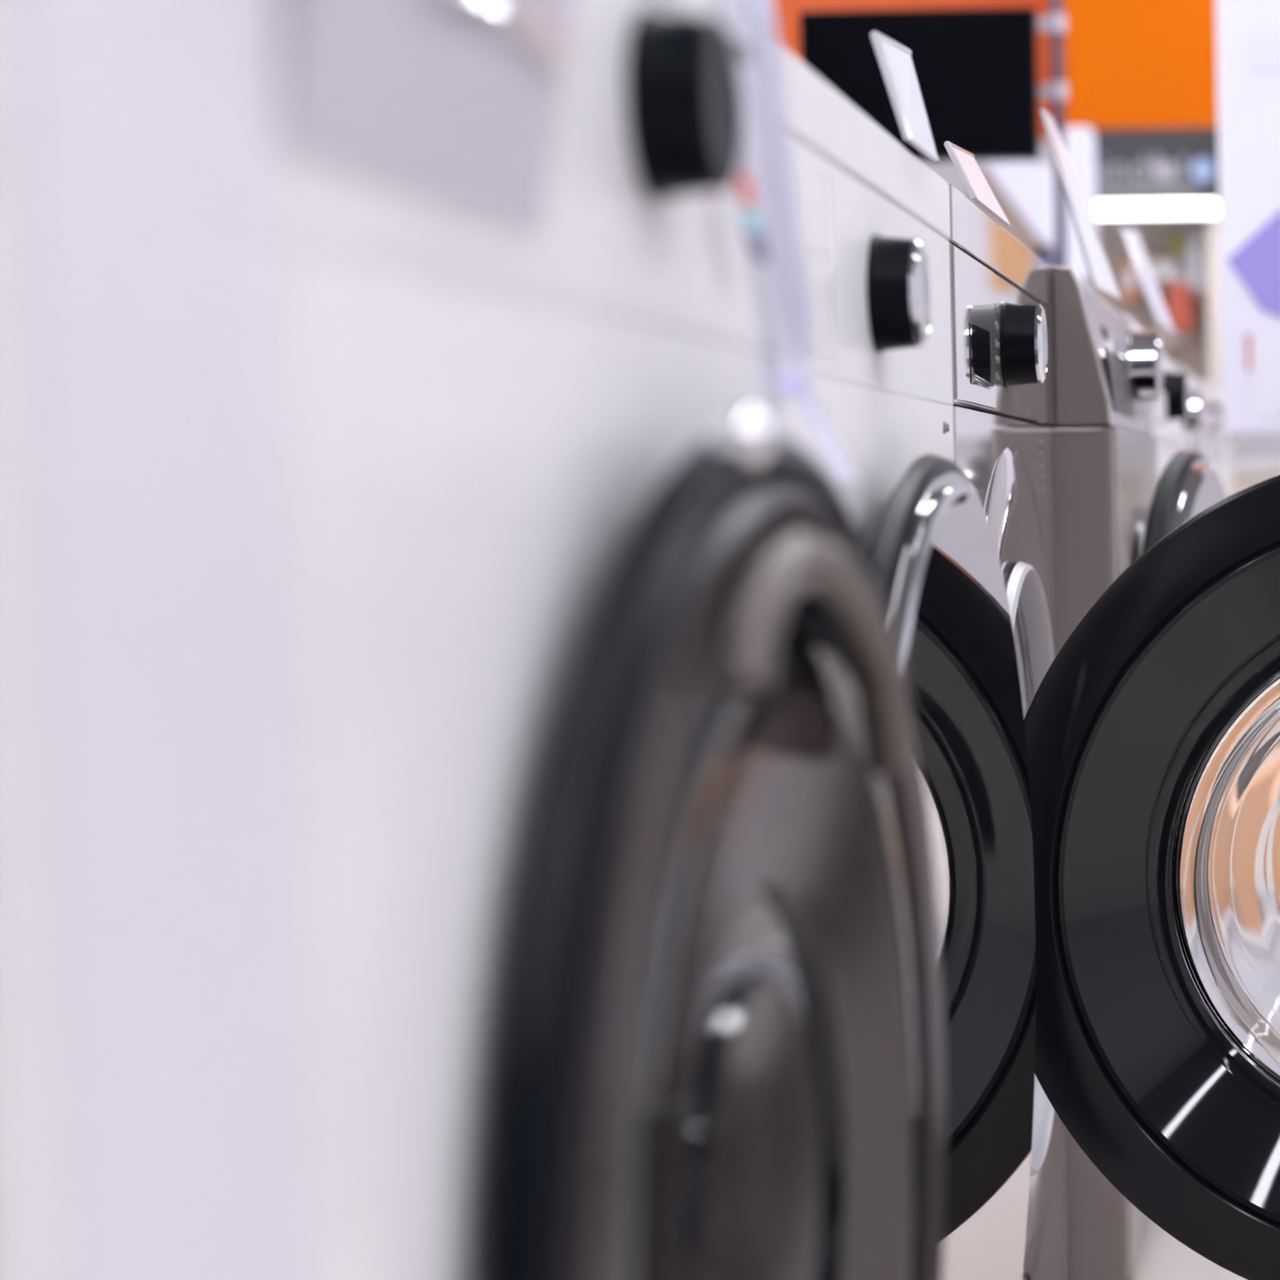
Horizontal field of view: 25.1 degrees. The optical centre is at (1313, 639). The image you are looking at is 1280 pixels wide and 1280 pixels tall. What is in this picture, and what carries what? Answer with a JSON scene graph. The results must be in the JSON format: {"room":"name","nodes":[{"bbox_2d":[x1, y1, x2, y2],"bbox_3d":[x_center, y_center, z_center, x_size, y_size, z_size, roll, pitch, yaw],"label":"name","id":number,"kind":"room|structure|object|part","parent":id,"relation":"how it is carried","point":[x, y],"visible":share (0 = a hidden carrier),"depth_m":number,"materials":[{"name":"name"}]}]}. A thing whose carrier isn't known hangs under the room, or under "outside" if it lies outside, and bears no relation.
{"room":"electronics store","nodes":[
{"label":"electronics store","id":0,"kind":"room"},
{"bbox_2d":[773,0,1067,140],"bbox_3d":[-0.981,-1.747,6.536,0.810,1.083,0.050,-1,3,0],"label":"wall panel","id":1,"kind":"object","parent":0,"point":[786,11],"visible":0.02,"depth_m":6.52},
{"bbox_2d":[923,128,1279,462],"bbox_3d":[1.177,-1.471,9.157,8.800,3.200,0.050,-1,3,0],"label":"wall","id":2,"kind":"structure","parent":0,"point":[1251,447],"depth_m":9.18,"materials":[{"name":"white paint"}]},
{"bbox_2d":[1065,0,1217,129],"bbox_3d":[-0.224,-1.722,6.137,0.681,1.112,0.050,-1,3,0],"label":"board","id":3,"kind":"object","parent":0,"point":[1131,64],"visible":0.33,"depth_m":6.14,"materials":[{"name":"orange"}]},
{"bbox_2d":[1133,1217,1247,1279],"bbox_3d":[1.208,0.499,3.134,8.800,0.050,12.200,-1,3,0],"label":"floor","id":4,"kind":"structure","parent":0,"point":[1162,1256],"depth_m":2.35,"materials":[{"name":"tile"}]},
{"bbox_2d":[0,0,945,1279],"bbox_3d":[-0.435,0.210,0.736,0.608,0.850,0.673,-1,3,0],"label":"washing machine","id":5,"kind":"object","parent":4,"relation":"on","point":[464,815],"visible":1,"depth_m":0.58,"materials":[{"name":"white metal"}]},
{"bbox_3d":[-0.467,-0.129,0.678,0.550,0.095,0.597,-1,3,0],"label":"control panel","id":6,"kind":"part","parent":5,"relation":"part of","materials":[{"name":"white plastic"}]},
{"bbox_3d":[-0.185,-0.136,0.585,0.012,0.080,0.167,-1,3,0],"label":"detergent drawer","id":7,"kind":"part","parent":5,"relation":"part of","materials":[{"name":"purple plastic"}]},
{"bbox_3d":[-0.182,-0.140,0.612,0.006,0.009,0.096,-1,3,0],"label":"drawer handle","id":8,"kind":"part","parent":5,"relation":"part of","materials":[{"name":"silver metal"}]},
{"bbox_3d":[-0.183,-0.155,0.787,0.019,0.055,0.055,-1,3,0],"label":"program knob","id":9,"kind":"part","parent":5,"relation":"part of","materials":[{"name":"black plastic"}]},
{"bbox_3d":[-0.167,0.176,0.831,0.025,0.480,0.480,-1,3,3],"label":"door","id":10,"kind":"part","parent":5,"relation":"part of","materials":[{"name":"black plastic"}]},
{"bbox_3d":[-0.469,-0.194,0.675,0.553,0.034,0.597,-1,3,0],"label":"lid","id":11,"kind":"part","parent":5,"relation":"part of","materials":[{"name":"white metal"}]},
{"bbox_3d":[-0.170,0.176,0.831,0.005,0.144,0.144,-1,3,3],"label":"door","id":12,"kind":"part","parent":5,"relation":"part of","materials":[{"name":"clear glass"}]},
{"bbox_3d":[-0.160,0.176,0.831,0.011,0.319,0.319,-1,3,3],"label":"door glass","id":13,"kind":"part","parent":5,"relation":"part of","materials":[{"name":"glass"}]},
{"bbox_2d":[732,0,861,482],"bbox_3d":[-0.180,-0.138,0.918,0.018,0.170,0.124,-1,3,6],"label":"sticker","id":14,"kind":"object","parent":5,"relation":"hanging from","point":[780,246],"visible":0.99,"depth_m":0.93,"materials":[{"name":"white paper"}]},
{"bbox_2d":[732,39,753,63],"bbox_3d":[-0.181,-0.187,0.861,0.003,0.008,0.017,-1,3,0],"label":"print","id":15,"kind":"object","parent":14,"relation":"attached to","point":[743,49],"depth_m":0.86},
{"bbox_2d":[736,173,755,209],"bbox_3d":[-0.182,-0.144,0.870,0.003,0.011,0.017,-1,3,0],"label":"print","id":16,"kind":"object","parent":14,"relation":"on","point":[744,182],"depth_m":0.87},
{"bbox_2d":[737,213,764,228],"bbox_3d":[-0.180,-0.135,0.872,0.003,0.004,0.018,0,3,11],"label":"print","id":17,"kind":"object","parent":14,"relation":"attached to","point":[748,220],"depth_m":0.87},
{"bbox_2d":[745,229,768,263],"bbox_3d":[-0.181,-0.128,0.885,0.003,0.010,0.017,0,3,9],"label":"print","id":18,"kind":"object","parent":14,"relation":"attached to","point":[757,240],"depth_m":0.88,"materials":[{"name":"paper"}]},
{"bbox_2d":[773,370,806,397],"bbox_3d":[-0.179,-0.088,0.933,0.003,0.009,0.018,0,3,20],"label":"print","id":19,"kind":"object","parent":14,"relation":"attached to","point":[791,384],"depth_m":0.93,"materials":[{"name":"purple paper"}]},
{"bbox_3d":[-0.145,0.009,0.807,0.017,0.084,0.206,-1,3,3],"label":"door handle","id":20,"kind":"part","parent":5,"relation":"part of","materials":[{"name":"silver metal"}]},
{"bbox_2d":[778,43,1035,1279],"bbox_3d":[-0.461,0.178,1.306,0.595,0.850,0.605,-1,3,0],"label":"washing machine","id":21,"kind":"object","parent":4,"relation":"on","point":[874,219],"visible":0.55,"depth_m":1.35,"materials":[{"name":"white metal"}]},
{"bbox_3d":[-0.211,-0.160,1.103,0.001,0.080,0.180,-1,3,0],"label":"detergent drawer","id":22,"kind":"part","parent":21,"relation":"part of","materials":[{"name":"white plastic"}]},
{"bbox_3d":[-0.488,-0.228,1.283,0.553,0.034,0.605,-1,3,0],"label":"lid","id":23,"kind":"part","parent":21,"relation":"part of","materials":[{"name":"white metal"}]},
{"bbox_3d":[-0.487,-0.164,1.286,0.550,0.095,0.605,-1,3,0],"label":"control panel","id":24,"kind":"part","parent":21,"relation":"part of","materials":[{"name":"white plastic"}]},
{"bbox_3d":[-0.202,-0.168,1.314,0.020,0.057,0.057,-1,3,0],"label":"program knob","id":25,"kind":"part","parent":21,"relation":"part of","materials":[{"name":"black plastic"}]},
{"bbox_2d":[870,31,938,162],"bbox_3d":[-0.217,-0.291,1.445,0.020,0.063,0.102,-1,3,0],"label":"price card","id":26,"kind":"object","parent":21,"relation":"on","point":[895,60],"visible":1,"depth_m":1.43,"materials":[{"name":"white paper"}]},
{"bbox_3d":[-0.217,-0.291,1.445,0.020,0.063,0.102,-1,3,0],"label":"card frame","id":27,"kind":"part","parent":26,"relation":"part of","materials":[{"name":"grey plastic"}]},
{"bbox_3d":[-0.187,0.176,1.364,0.023,0.538,0.480,-1,3,3],"label":"door","id":28,"kind":"part","parent":21,"relation":"part of","materials":[{"name":"black plastic"}]},
{"bbox_3d":[-0.180,0.084,1.248,0.008,0.311,0.235,-1,3,3],"label":"door trim","id":29,"kind":"part","parent":21,"relation":"part of","materials":[{"name":"silver metal"}]},
{"bbox_3d":[-0.176,0.176,1.363,0.001,0.519,0.463,-1,3,3],"label":"door glass","id":30,"kind":"part","parent":21,"relation":"part of","materials":[{"name":"mirror"}]},
{"bbox_2d":[1036,0,1067,267],"bbox_3d":[-0.410,-1.095,4.304,0.180,1.350,0.180,-1,3,0],"label":"pole","id":31,"kind":"object","parent":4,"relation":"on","point":[1055,24],"visible":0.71,"depth_m":4.31,"materials":[{"name":"silver metal"}]},
{"bbox_2d":[799,7,1039,162],"bbox_3d":[-0.620,-0.872,4.273,0.370,0.234,0.038,-1,3,0],"label":"television","id":32,"kind":"object","parent":31,"relation":"attached to","point":[976,69],"visible":0.75,"depth_m":4.25,"materials":[{"name":"black plastic"}]},
{"bbox_3d":[-0.427,-0.978,4.311,0.022,0.020,0.016,-1,3,0],"label":"clamp arm","id":33,"kind":"part","parent":31,"relation":"part of"},
{"bbox_3d":[-0.426,-0.872,4.317,0.022,0.020,0.016,-1,3,0],"label":"clamp arm","id":34,"kind":"part","parent":31,"relation":"part of"},
{"bbox_2d":[1064,125,1097,278],"bbox_3d":[-0.442,-0.305,5.257,0.066,1.366,0.012,-1,3,0],"label":"sign","id":35,"kind":"object","parent":4,"relation":"on","point":[1079,141],"visible":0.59,"depth_m":5.22,"materials":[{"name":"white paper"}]},
{"bbox_2d":[946,183,1279,1279],"bbox_3d":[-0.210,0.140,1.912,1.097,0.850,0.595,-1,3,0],"label":"washing machine","id":36,"kind":"object","parent":4,"relation":"on","point":[1153,731],"visible":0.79,"depth_m":1.68,"materials":[{"name":"grey metal"}]},
{"bbox_3d":[-0.211,-0.193,1.698,0.001,0.090,0.200,-1,3,0],"label":"detergent drawer","id":37,"kind":"part","parent":36,"relation":"part of","materials":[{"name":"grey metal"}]},
{"bbox_2d":[943,140,1010,226],"bbox_3d":[-0.223,-0.304,1.774,0.028,0.051,0.182,-1,3,0],"label":"price card","id":38,"kind":"object","parent":36,"relation":"on","point":[977,188],"visible":1,"depth_m":1.75,"materials":[{"name":"white paper"}]},
{"bbox_3d":[-0.231,-0.303,1.774,0.020,0.051,0.184,-1,3,-7],"label":"card frame","id":39,"kind":"part","parent":38,"relation":"part of","materials":[{"name":"grey plastic"}]},
{"bbox_3d":[-0.489,-0.263,1.889,0.553,0.033,0.595,-1,3,0],"label":"lid","id":40,"kind":"part","parent":36,"relation":"part of","materials":[{"name":"grey metal"}]},
{"bbox_3d":[-0.487,-0.199,1.892,0.550,0.093,0.595,-1,3,0],"label":"control panel","id":41,"kind":"part","parent":36,"relation":"part of","materials":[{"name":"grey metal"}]},
{"bbox_3d":[-0.201,-0.203,1.864,0.023,0.059,0.059,-1,3,0],"label":"program knob","id":42,"kind":"part","parent":36,"relation":"part of","materials":[{"name":"black plastic"}]},
{"bbox_3d":[0.070,0.150,1.675,0.536,0.536,0.038,-1,3,0],"label":"door","id":43,"kind":"part","parent":36,"relation":"part of","materials":[{"name":"black plastic"}]},
{"bbox_3d":[0.070,0.146,1.754,0.323,0.323,0.142,-1,3,0],"label":"door glass","id":44,"kind":"part","parent":36,"relation":"part of","materials":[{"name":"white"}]},
{"bbox_2d":[1042,265,1226,1279],"bbox_3d":[-0.386,0.108,2.512,0.640,0.851,0.592,-1,3,0],"label":"washing machine","id":45,"kind":"object","parent":4,"relation":"on","point":[1110,507],"visible":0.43,"depth_m":2.24,"materials":[{"name":"grey paint"}]},
{"bbox_2d":[1040,107,1120,299],"bbox_3d":[-0.218,-0.408,2.515,0.065,0.175,0.172,-1,3,0],"label":"price card","id":46,"kind":"object","parent":45,"relation":"on","point":[1101,278],"visible":1,"depth_m":2.50,"materials":[{"name":"white paper"}]},
{"bbox_3d":[-0.243,-0.407,2.509,0.046,0.175,0.180,-2,3,-17],"label":"card frame","id":47,"kind":"part","parent":46,"relation":"part of","materials":[{"name":"grey plastic"}]},
{"bbox_3d":[-0.440,-0.251,2.492,0.545,0.128,0.591,-1,3,0],"label":"control panel","id":48,"kind":"part","parent":45,"relation":"part of","materials":[{"name":"grey paint"}]},
{"bbox_3d":[-0.162,-0.259,2.574,0.026,0.068,0.068,-1,3,0],"label":"program knob","id":49,"kind":"part","parent":45,"relation":"part of","materials":[{"name":"silver metal"}]},
{"bbox_3d":[-0.113,0.074,2.526,0.030,0.500,0.500,0,3,7],"label":"door","id":50,"kind":"part","parent":45,"relation":"part of","materials":[{"name":"black plastic"}]},
{"bbox_3d":[-0.110,-0.011,2.405,0.013,0.289,0.244,0,3,7],"label":"door trim","id":51,"kind":"part","parent":45,"relation":"part of","materials":[{"name":"silver metal"}]},
{"bbox_3d":[-0.099,0.073,2.524,0.002,0.482,0.482,0,3,7],"label":"door glass","id":52,"kind":"part","parent":45,"relation":"part of","materials":[{"name":"glass"}]},
{"bbox_2d":[1082,200,1222,404],"bbox_3d":[-0.366,-0.298,5.935,0.349,1.274,0.355,-1,3,0],"label":"shelf unit","id":53,"kind":"object","parent":4,"relation":"on","point":[1156,222],"visible":0.19,"depth_m":6.00,"materials":[{"name":"white"}]},
{"bbox_2d":[968,163,1055,265],"bbox_3d":[-0.620,-0.850,5.660,0.179,0.263,0.200,-1,3,0],"label":"display panel","id":54,"kind":"object","parent":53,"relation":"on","point":[1024,193],"visible":0.46,"depth_m":5.56,"materials":[{"name":"white plastic"}]},
{"bbox_2d":[1121,259,1138,303],"bbox_3d":[-0.403,-0.787,5.964,0.032,0.090,0.082,-1,3,0],"label":"box","id":55,"kind":"object","parent":53,"relation":"on","point":[1129,276],"visible":0.82,"depth_m":5.92,"materials":[{"name":"white cardboard"}]},
{"bbox_3d":[-0.367,-0.347,6.096,0.329,1.153,0.028,-1,3,0],"label":"panel","id":56,"kind":"part","parent":53,"relation":"part of","materials":[{"name":"white"}]},
{"bbox_2d":[1092,128,1218,209],"bbox_3d":[-0.358,-1.008,5.824,0.318,0.171,0.035,-1,3,0],"label":"shop sign","id":57,"kind":"object","parent":53,"relation":"on","point":[1177,164],"visible":0.73,"depth_m":5.81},
{"bbox_2d":[1097,200,1216,217],"bbox_3d":[-0.358,-0.910,5.737,0.304,0.030,0.030,-1,3,0],"label":"lamp","id":58,"kind":"object","parent":53,"relation":"attached to","point":[1193,207],"depth_m":5.72,"materials":[{"name":"white"}]},
{"bbox_2d":[1137,253,1182,293],"bbox_3d":[-0.340,-0.808,5.983,0.100,0.080,0.082,-1,3,0],"label":"box","id":59,"kind":"object","parent":53,"relation":"on","point":[1163,265],"visible":0.61,"depth_m":5.94,"materials":[{"name":"white cardboard"}]},
{"bbox_2d":[1168,230,1186,256],"bbox_3d":[-0.301,-0.878,6.010,0.040,0.055,0.040,-1,3,0],"label":"bottle","id":60,"kind":"object","parent":59,"relation":"on","point":[1177,241],"visible":0.93,"depth_m":6.00,"materials":[{"name":"yellow plastic"}]},
{"bbox_2d":[1145,328,1192,350],"bbox_3d":[-0.319,-0.663,5.991,0.100,0.044,0.082,-1,3,0],"label":"box","id":61,"kind":"object","parent":53,"relation":"on","point":[1180,340],"visible":0.67,"depth_m":5.95,"materials":[{"name":"white cardboard"}]},
{"bbox_2d":[1164,273,1195,331],"bbox_3d":[-0.295,-0.739,5.947,0.070,0.124,0.070,-1,3,0],"label":"bottle","id":62,"kind":"object","parent":61,"relation":"on","point":[1179,298],"visible":0.97,"depth_m":5.92,"materials":[{"name":"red plastic"}]},
{"bbox_2d":[1192,291,1208,303],"bbox_3d":[-0.259,-0.762,6.005,0.060,0.032,0.082,-1,3,0],"label":"box","id":63,"kind":"object","parent":53,"relation":"on","point":[1199,297],"visible":0.39,"depth_m":5.97,"materials":[{"name":"beige cardboard"}]},
{"bbox_2d":[1184,227,1207,291],"bbox_3d":[-0.261,-0.835,5.962,0.052,0.138,0.052,-1,3,0],"label":"bottle","id":64,"kind":"object","parent":63,"relation":"on","point":[1195,269],"visible":0.99,"depth_m":5.94,"materials":[{"name":"white plastic"}]},
{"bbox_2d":[1121,313,1190,483],"bbox_3d":[-0.394,0.074,3.111,0.630,0.851,0.593,-1,3,0],"label":"washing machine","id":65,"kind":"object","parent":4,"relation":"on","point":[1174,404],"visible":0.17,"depth_m":3.09,"materials":[{"name":"white metal"}]},
{"bbox_2d":[1119,226,1174,333],"bbox_3d":[-0.189,-0.414,3.081,0.045,0.121,0.202,-1,3,2],"label":"price card","id":66,"kind":"object","parent":65,"relation":"on","point":[1131,237],"visible":1,"depth_m":3.05,"materials":[{"name":"grey plastic"}]},
{"bbox_3d":[-0.192,-0.414,3.080,0.043,0.121,0.202,-1,3,0],"label":"card frame","id":67,"kind":"part","parent":66,"relation":"part of","materials":[{"name":"grey plastic"}]},
{"bbox_3d":[-0.441,-0.285,3.091,0.548,0.128,0.592,-1,3,0],"label":"control panel","id":68,"kind":"part","parent":65,"relation":"part of","materials":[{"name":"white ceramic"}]},
{"bbox_3d":[-0.165,-0.250,2.905,0.005,0.035,0.180,-1,3,0],"label":"detergent drawer","id":69,"kind":"part","parent":65,"relation":"part of","materials":[{"name":"white plastic"}]},
{"bbox_3d":[-0.160,-0.280,3.114,0.026,0.058,0.058,-1,3,0],"label":"program knob","id":70,"kind":"part","parent":65,"relation":"part of","materials":[{"name":"black plastic"}]},
{"bbox_2d":[1164,356,1202,451],"bbox_3d":[-0.422,0.041,3.710,0.594,0.851,0.593,-1,3,0],"label":"washing machine","id":71,"kind":"object","parent":4,"relation":"on","point":[1194,422],"visible":0.09,"depth_m":3.69,"materials":[{"name":"white metal"}]},
{"bbox_3d":[-0.176,-0.284,3.504,0.005,0.035,0.180,-1,3,0],"label":"detergent drawer","id":72,"kind":"part","parent":71,"relation":"part of","materials":[{"name":"white plastic"}]},
{"bbox_3d":[-0.170,-0.314,3.713,0.026,0.058,0.058,-1,3,0],"label":"program knob","id":73,"kind":"part","parent":71,"relation":"part of","materials":[{"name":"silver metal"}]},
{"bbox_2d":[1174,364,1223,468],"bbox_3d":[-0.418,0.006,4.309,0.583,0.851,0.593,-1,3,0],"label":"washing machine","id":74,"kind":"object","parent":4,"relation":"on","point":[1212,414],"visible":0.15,"depth_m":4.29,"materials":[{"name":"white metal"}]},
{"bbox_3d":[-0.442,-0.353,4.289,0.548,0.128,0.592,-1,3,0],"label":"control panel","id":75,"kind":"part","parent":74,"relation":"part of","materials":[{"name":"white plastic"}]},
{"bbox_3d":[-0.166,-0.318,4.103,0.005,0.035,0.180,-1,3,0],"label":"detergent drawer","id":76,"kind":"part","parent":74,"relation":"part of","materials":[{"name":"white plastic"}]},
{"bbox_3d":[-0.161,-0.348,4.312,0.026,0.058,0.058,-1,3,0],"label":"program knob","id":77,"kind":"part","parent":74,"relation":"part of","materials":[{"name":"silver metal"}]},
{"bbox_2d":[1198,380,1239,497],"bbox_3d":[-0.409,-0.028,4.908,0.583,0.851,0.593,-1,3,0],"label":"washing machine","id":78,"kind":"object","parent":4,"relation":"on","point":[1222,447],"visible":0.08,"depth_m":4.74,"materials":[{"name":"white metal"}]},
{"bbox_3d":[-0.432,-0.387,4.888,0.548,0.128,0.592,-1,3,0],"label":"control panel","id":79,"kind":"part","parent":78,"relation":"part of","materials":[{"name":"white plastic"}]},
{"bbox_3d":[-0.157,-0.352,4.702,0.005,0.035,0.180,-1,3,0],"label":"detergent drawer","id":80,"kind":"part","parent":78,"relation":"part of","materials":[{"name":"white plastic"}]},
{"bbox_3d":[-0.151,-0.382,4.911,0.026,0.058,0.058,-1,3,0],"label":"program knob","id":81,"kind":"part","parent":78,"relation":"part of","materials":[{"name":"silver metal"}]},
{"bbox_2d":[1215,0,1279,434],"bbox_3d":[0.043,-0.332,3.902,0.346,1.559,0.230,-1,3,0],"label":"banner","id":82,"kind":"object","parent":4,"relation":"on","point":[1248,31],"visible":0.91,"depth_m":3.87,"materials":[{"name":"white paper"}]},
{"bbox_3d":[-0.061,-0.417,3.881,0.137,0.238,0.001,-1,3,0],"label":"panel","id":83,"kind":"part","parent":82,"relation":"part of","materials":[{"name":"white paper"}]},
{"bbox_3d":[-0.038,-0.835,3.857,0.108,0.056,0.001,-1,3,0],"label":"panel","id":84,"kind":"part","parent":82,"relation":"part of","materials":[{"name":"white paper"}]},
{"bbox_3d":[-0.038,-0.379,3.882,0.091,0.113,0.001,-1,3,0],"label":"panel","id":85,"kind":"part","parent":82,"relation":"part of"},
{"bbox_2d":[1231,461,1279,493],"bbox_3d":[0.239,-0.088,6.856,1.260,0.730,0.540,-1,3,0],"label":"plinth","id":86,"kind":"object","parent":4,"relation":"on","point":[1245,474],"visible":0.02,"depth_m":6.57,"materials":[{"name":"white plastic"}]}
]}

